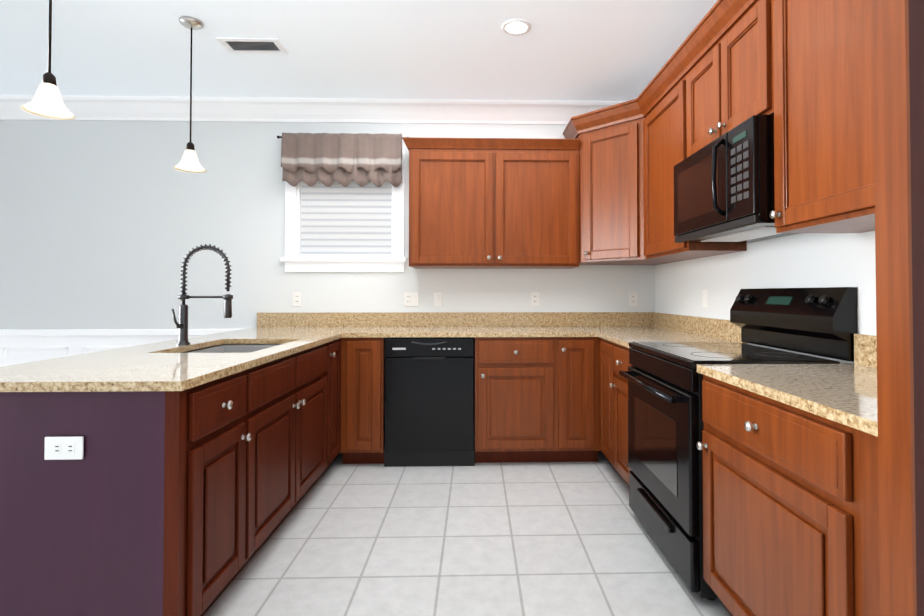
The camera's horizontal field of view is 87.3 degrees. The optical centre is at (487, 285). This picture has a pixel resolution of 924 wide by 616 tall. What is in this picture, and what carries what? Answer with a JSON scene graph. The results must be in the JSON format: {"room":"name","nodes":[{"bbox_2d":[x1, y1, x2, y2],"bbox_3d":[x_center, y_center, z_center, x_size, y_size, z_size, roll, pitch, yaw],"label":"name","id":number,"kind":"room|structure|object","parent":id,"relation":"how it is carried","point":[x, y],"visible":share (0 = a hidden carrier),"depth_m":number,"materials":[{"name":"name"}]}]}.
{"room":"kitchen","nodes":[
{"label":"kitchen","id":0,"kind":"room"},
{"bbox_2d":[0,120,654,328],"bbox_3d":[-1.303,-0.116,3.966,5.590,2.725,0.120,0,-1,-1],"label":"wall","id":1,"kind":"structure","parent":0,"point":[107,224],"depth_m":3.88,"materials":[{"name":"white paint"}]},
{"bbox_2d":[293,292,301,305],"bbox_3d":[-1.536,0.111,3.891,0.070,0.115,0.009,0,-1,-1],"label":"outlet","id":2,"kind":"object","parent":1,"relation":"attached to","point":[297,296],"depth_m":3.89,"materials":[{"name":"white plastic"}]},
{"bbox_2d":[0,95,625,124],"bbox_3d":[-1.305,-1.402,3.870,5.100,0.155,0.112,0,-1,-1],"label":"crown molding","id":3,"kind":"structure","parent":1,"relation":"attached to","point":[275,109],"depth_m":3.80,"materials":[{"name":"white wood"}]},
{"bbox_2d":[277,133,402,186],"bbox_3d":[-1.152,-0.994,3.853,1.049,0.420,0.138,0,-1,-1],"label":"valance curtain","id":4,"kind":"object","parent":1,"relation":"attached to","point":[342,159],"visible":1,"depth_m":3.82,"materials":[{"name":"brown fabric"}]},
{"bbox_2d":[280,139,406,271],"bbox_3d":[-1.154,-0.649,3.947,0.995,1.080,0.181,0,-1,-1],"label":"window","id":5,"kind":"structure","parent":1,"relation":"in","point":[293,260],"depth_m":3.89,"materials":[{"name":"white wood"}]},
{"bbox_2d":[300,181,391,256],"bbox_3d":[-1.155,-0.654,3.953,0.741,0.859,0.050,0,-1,-1],"label":"window blinds","id":6,"kind":"object","parent":5,"relation":"attached to","point":[351,219],"visible":0.65,"depth_m":3.95,"materials":[{"name":"white plastic"}]},
{"bbox_2d":[404,292,418,305],"bbox_3d":[-0.621,0.111,3.914,0.116,0.115,0.011,0,-1,-1],"label":"outlet","id":7,"kind":"object","parent":1,"relation":"attached to","point":[411,298],"depth_m":3.91,"materials":[{"name":"white plastic"}]},
{"bbox_2d":[434,292,442,305],"bbox_3d":[-0.404,0.111,3.920,0.070,0.115,0.011,0,-1,-1],"label":"outlet","id":8,"kind":"object","parent":1,"relation":"attached to","point":[438,296],"depth_m":3.92,"materials":[{"name":"white plastic"}]},
{"bbox_2d":[403,137,579,268],"bbox_3d":[0.023,-0.617,3.758,1.318,0.950,0.374,0,-1,-1],"label":"upper cabinet","id":9,"kind":"object","parent":1,"relation":"attached to","point":[493,203],"visible":1,"depth_m":3.61,"materials":[{"name":"brown wood"}]},
{"bbox_2d":[531,292,538,305],"bbox_3d":[0.384,0.112,3.941,0.070,0.115,0.009,0,-1,-1],"label":"outlet","id":10,"kind":"object","parent":1,"relation":"attached to","point":[534,295],"depth_m":3.94,"materials":[{"name":"white plastic"}]},
{"bbox_2d":[629,292,636,305],"bbox_3d":[1.188,0.112,3.962,0.070,0.115,0.009,0,-1,-1],"label":"outlet","id":11,"kind":"object","parent":1,"relation":"attached to","point":[632,295],"depth_m":3.96,"materials":[{"name":"white plastic"}]},
{"bbox_2d":[0,0,717,100],"bbox_3d":[-1.205,-1.587,0.250,5.590,0.100,7.600,0,-1,-1],"label":"ceiling","id":12,"kind":"structure","parent":0,"point":[594,50],"depth_m":3.03,"materials":[{"name":"white paint"}]},
{"bbox_2d":[21,0,75,119],"bbox_3d":[-1.703,-1.091,1.883,0.158,0.840,0.158,0,-1,-1],"label":"pendant light","id":13,"kind":"object","parent":12,"relation":"hanging from","point":[47,101],"visible":1,"depth_m":1.87,"materials":[{"name":"white glass"}]},
{"bbox_2d":[174,16,205,172],"bbox_3d":[-1.686,-1.078,2.744,0.158,0.840,0.158,0,-1,-1],"label":"pendant light","id":14,"kind":"object","parent":12,"relation":"hanging from","point":[189,161],"visible":0.98,"depth_m":2.73,"materials":[{"name":"white glass"}]},
{"bbox_2d":[216,38,288,53],"bbox_3d":[-1.457,-1.489,3.005,0.370,0.008,0.175,0,-1,-1],"label":"ceiling vent","id":15,"kind":"object","parent":12,"relation":"in","point":[256,45],"visible":1,"depth_m":2.99,"materials":[{"name":"white metal"}]},
{"bbox_2d":[502,19,530,35],"bbox_3d":[0.164,-1.494,2.799,0.170,0.006,0.170,0,-1,-1],"label":"recessed light","id":16,"kind":"object","parent":12,"relation":"in","point":[515,27],"visible":1,"depth_m":2.80,"materials":[{"name":"white plastic"}]},
{"bbox_2d":[203,451,730,615],"bbox_3d":[-1.205,1.238,0.205,5.590,0.100,7.600,0,-1,-1],"label":"floor","id":17,"kind":"structure","parent":0,"point":[529,539],"depth_m":2.22,"materials":[{"name":"tile"}]},
{"bbox_2d":[0,368,251,615],"bbox_3d":[-1.358,0.769,1.692,0.822,0.884,0.410,0,-1,-1],"label":"base cabinet","id":18,"kind":"object","parent":17,"relation":"on","point":[153,503],"depth_m":1.50,"materials":[{"name":"purple paint"}]},
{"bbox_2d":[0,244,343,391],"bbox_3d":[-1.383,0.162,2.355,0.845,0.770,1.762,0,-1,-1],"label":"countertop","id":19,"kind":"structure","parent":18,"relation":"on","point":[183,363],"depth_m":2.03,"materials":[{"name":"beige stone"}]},
{"bbox_2d":[181,344,280,352],"bbox_3d":[-1.323,0.445,2.528,0.505,0.210,0.715,0,-1,-1],"label":"sink basin","id":20,"kind":"object","parent":19,"relation":"in","point":[204,348],"depth_m":2.85,"materials":[{"name":"silver metal"}]},
{"bbox_2d":[252,359,279,556],"bbox_3d":[-1.366,0.774,1.994,0.822,0.884,0.310,0,-1,-1],"label":"base cabinet","id":21,"kind":"object","parent":17,"relation":"on","point":[265,377],"depth_m":2.08,"materials":[{"name":"brown wood"}]},
{"bbox_2d":[276,387,311,528],"bbox_3d":[-1.361,0.924,2.522,0.600,0.600,0.750,0,-1,-1],"label":"base cabinet","id":22,"kind":"object","parent":17,"relation":"on","point":[294,465],"depth_m":2.41,"materials":[{"name":"brown wood"}]},
{"bbox_2d":[280,339,340,485],"bbox_3d":[-1.395,0.791,3.066,0.820,0.884,0.355,0,-1,-1],"label":"base cabinet","id":23,"kind":"object","parent":17,"relation":"on","point":[318,368],"depth_m":2.85,"materials":[{"name":"brown wood"}]},
{"bbox_2d":[344,312,595,337],"bbox_3d":[-0.229,0.284,3.595,3.218,0.145,0.661,0,-1,-1],"label":"countertop","id":24,"kind":"structure","parent":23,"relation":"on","point":[356,324],"depth_m":3.89,"materials":[{"name":"beige stone"}]},
{"bbox_2d":[339,338,384,463],"bbox_3d":[-0.868,0.799,3.586,0.296,0.883,0.627,0,-1,-1],"label":"base cabinet","id":25,"kind":"object","parent":17,"relation":"on","point":[362,400],"visible":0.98,"depth_m":3.28,"materials":[{"name":"brown wood"}]},
{"bbox_2d":[384,337,474,466],"bbox_3d":[-0.408,0.801,3.578,0.616,0.879,0.613,0,-1,-1],"label":"dishwasher","id":26,"kind":"object","parent":17,"relation":"on","point":[429,401],"visible":0.98,"depth_m":3.28,"materials":[{"name":"black"}]},
{"bbox_2d":[475,337,600,462],"bbox_3d":[0.337,0.799,3.601,0.866,0.883,0.659,0,-1,-1],"label":"base cabinet","id":27,"kind":"object","parent":17,"relation":"on","point":[537,399],"visible":1,"depth_m":3.31,"materials":[{"name":"brown wood"}]},
{"bbox_2d":[600,338,632,485],"bbox_3d":[1.058,0.794,3.278,0.659,0.883,1.343,0,-1,-1],"label":"base cabinet","id":28,"kind":"object","parent":17,"relation":"on","point":[614,359],"visible":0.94,"depth_m":2.94,"materials":[{"name":"brown wood"}]},
{"bbox_2d":[596,312,740,347],"bbox_3d":[1.081,0.274,2.957,0.633,0.145,0.683,0,-1,-1],"label":"countertop","id":29,"kind":"structure","parent":28,"relation":"on","point":[621,328],"depth_m":3.41,"materials":[{"name":"beige stone"}]},
{"bbox_2d":[619,287,856,600],"bbox_3d":[1.056,0.615,2.225,0.716,1.208,0.762,0,-1,-1],"label":"range","id":30,"kind":"object","parent":17,"relation":"on","point":[665,429],"visible":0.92,"depth_m":2.05,"materials":[{"name":"black metal"}]},
{"bbox_2d":[697,375,879,615],"bbox_3d":[1.107,0.765,1.425,0.659,0.883,0.829,0,-1,-1],"label":"base cabinet","id":31,"kind":"object","parent":17,"relation":"on","point":[790,511],"visible":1,"depth_m":1.32,"materials":[{"name":"brown wood"}]},
{"bbox_2d":[688,328,877,436],"bbox_3d":[1.121,0.250,1.433,0.633,0.145,0.829,0,-1,-1],"label":"countertop","id":32,"kind":"structure","parent":31,"relation":"on","point":[845,394],"depth_m":1.50,"materials":[{"name":"beige stone"}]},
{"bbox_2d":[872,0,923,615],"bbox_3d":[1.131,-0.025,0.984,0.634,2.450,0.077,0,-1,-1],"label":"panel","id":33,"kind":"object","parent":17,"relation":"on","point":[898,61],"visible":1,"depth_m":0.95,"materials":[{"name":"brown wood"}]},
{"bbox_2d":[655,231,875,363],"bbox_3d":[1.530,-0.175,0.239,0.120,2.725,7.480,0,-1,-1],"label":"wall","id":34,"kind":"structure","parent":0,"point":[812,260],"depth_m":2.37,"materials":[{"name":"white paint"}]},
{"bbox_2d":[563,99,690,264],"bbox_3d":[1.001,-0.717,3.607,0.757,1.085,0.730,0,-1,-1],"label":"upper cabinet","id":35,"kind":"object","parent":34,"relation":"attached to","point":[611,190],"visible":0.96,"depth_m":3.45,"materials":[{"name":"brown wood"}]},
{"bbox_2d":[640,48,746,258],"bbox_3d":[1.229,-0.727,2.964,0.337,1.084,0.663,0,-1,-1],"label":"upper cabinet","id":36,"kind":"object","parent":34,"relation":"attached to","point":[662,107],"depth_m":2.93,"materials":[{"name":"brown wood"}]},
{"bbox_2d":[702,290,706,306],"bbox_3d":[1.399,0.083,3.113,0.009,0.115,0.070,0,-1,-1],"label":"outlet","id":37,"kind":"object","parent":34,"relation":"attached to","point":[704,292],"depth_m":3.12,"materials":[{"name":"white plastic"}]},
{"bbox_2d":[684,0,767,158],"bbox_3d":[1.247,-0.974,2.255,0.337,0.612,0.758,0,-1,-1],"label":"upper cabinet","id":38,"kind":"object","parent":34,"relation":"attached to","point":[726,61],"depth_m":2.19,"materials":[{"name":"brown wood"}]},
{"bbox_2d":[674,115,798,242],"bbox_3d":[1.188,-0.444,2.245,0.454,0.423,0.756,0,-1,-1],"label":"over-the-range microwave","id":39,"kind":"object","parent":38,"relation":"attached to","point":[724,190],"visible":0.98,"depth_m":2.08,"materials":[{"name":"black"}]},
{"bbox_2d":[768,0,874,232],"bbox_3d":[1.268,-0.751,1.455,0.337,1.084,0.832,0,-1,-1],"label":"upper cabinet","id":40,"kind":"object","parent":34,"relation":"attached to","point":[801,71],"depth_m":1.61,"materials":[{"name":"brown wood"}]},
{"bbox_3d":[-3.938,-0.177,0.096,0.120,2.725,7.480,0,-1,-1],"label":"wall","id":41,"kind":"structure","parent":0,"visible":0},
{"bbox_2d":[0,329,240,366],"bbox_3d":[-2.895,0.794,3.826,2.039,0.900,0.048,0,-1,-1],"label":"wainscoting","id":42,"kind":"structure","parent":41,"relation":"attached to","point":[19,346],"depth_m":3.78,"materials":[{"name":"white"}]}
]}

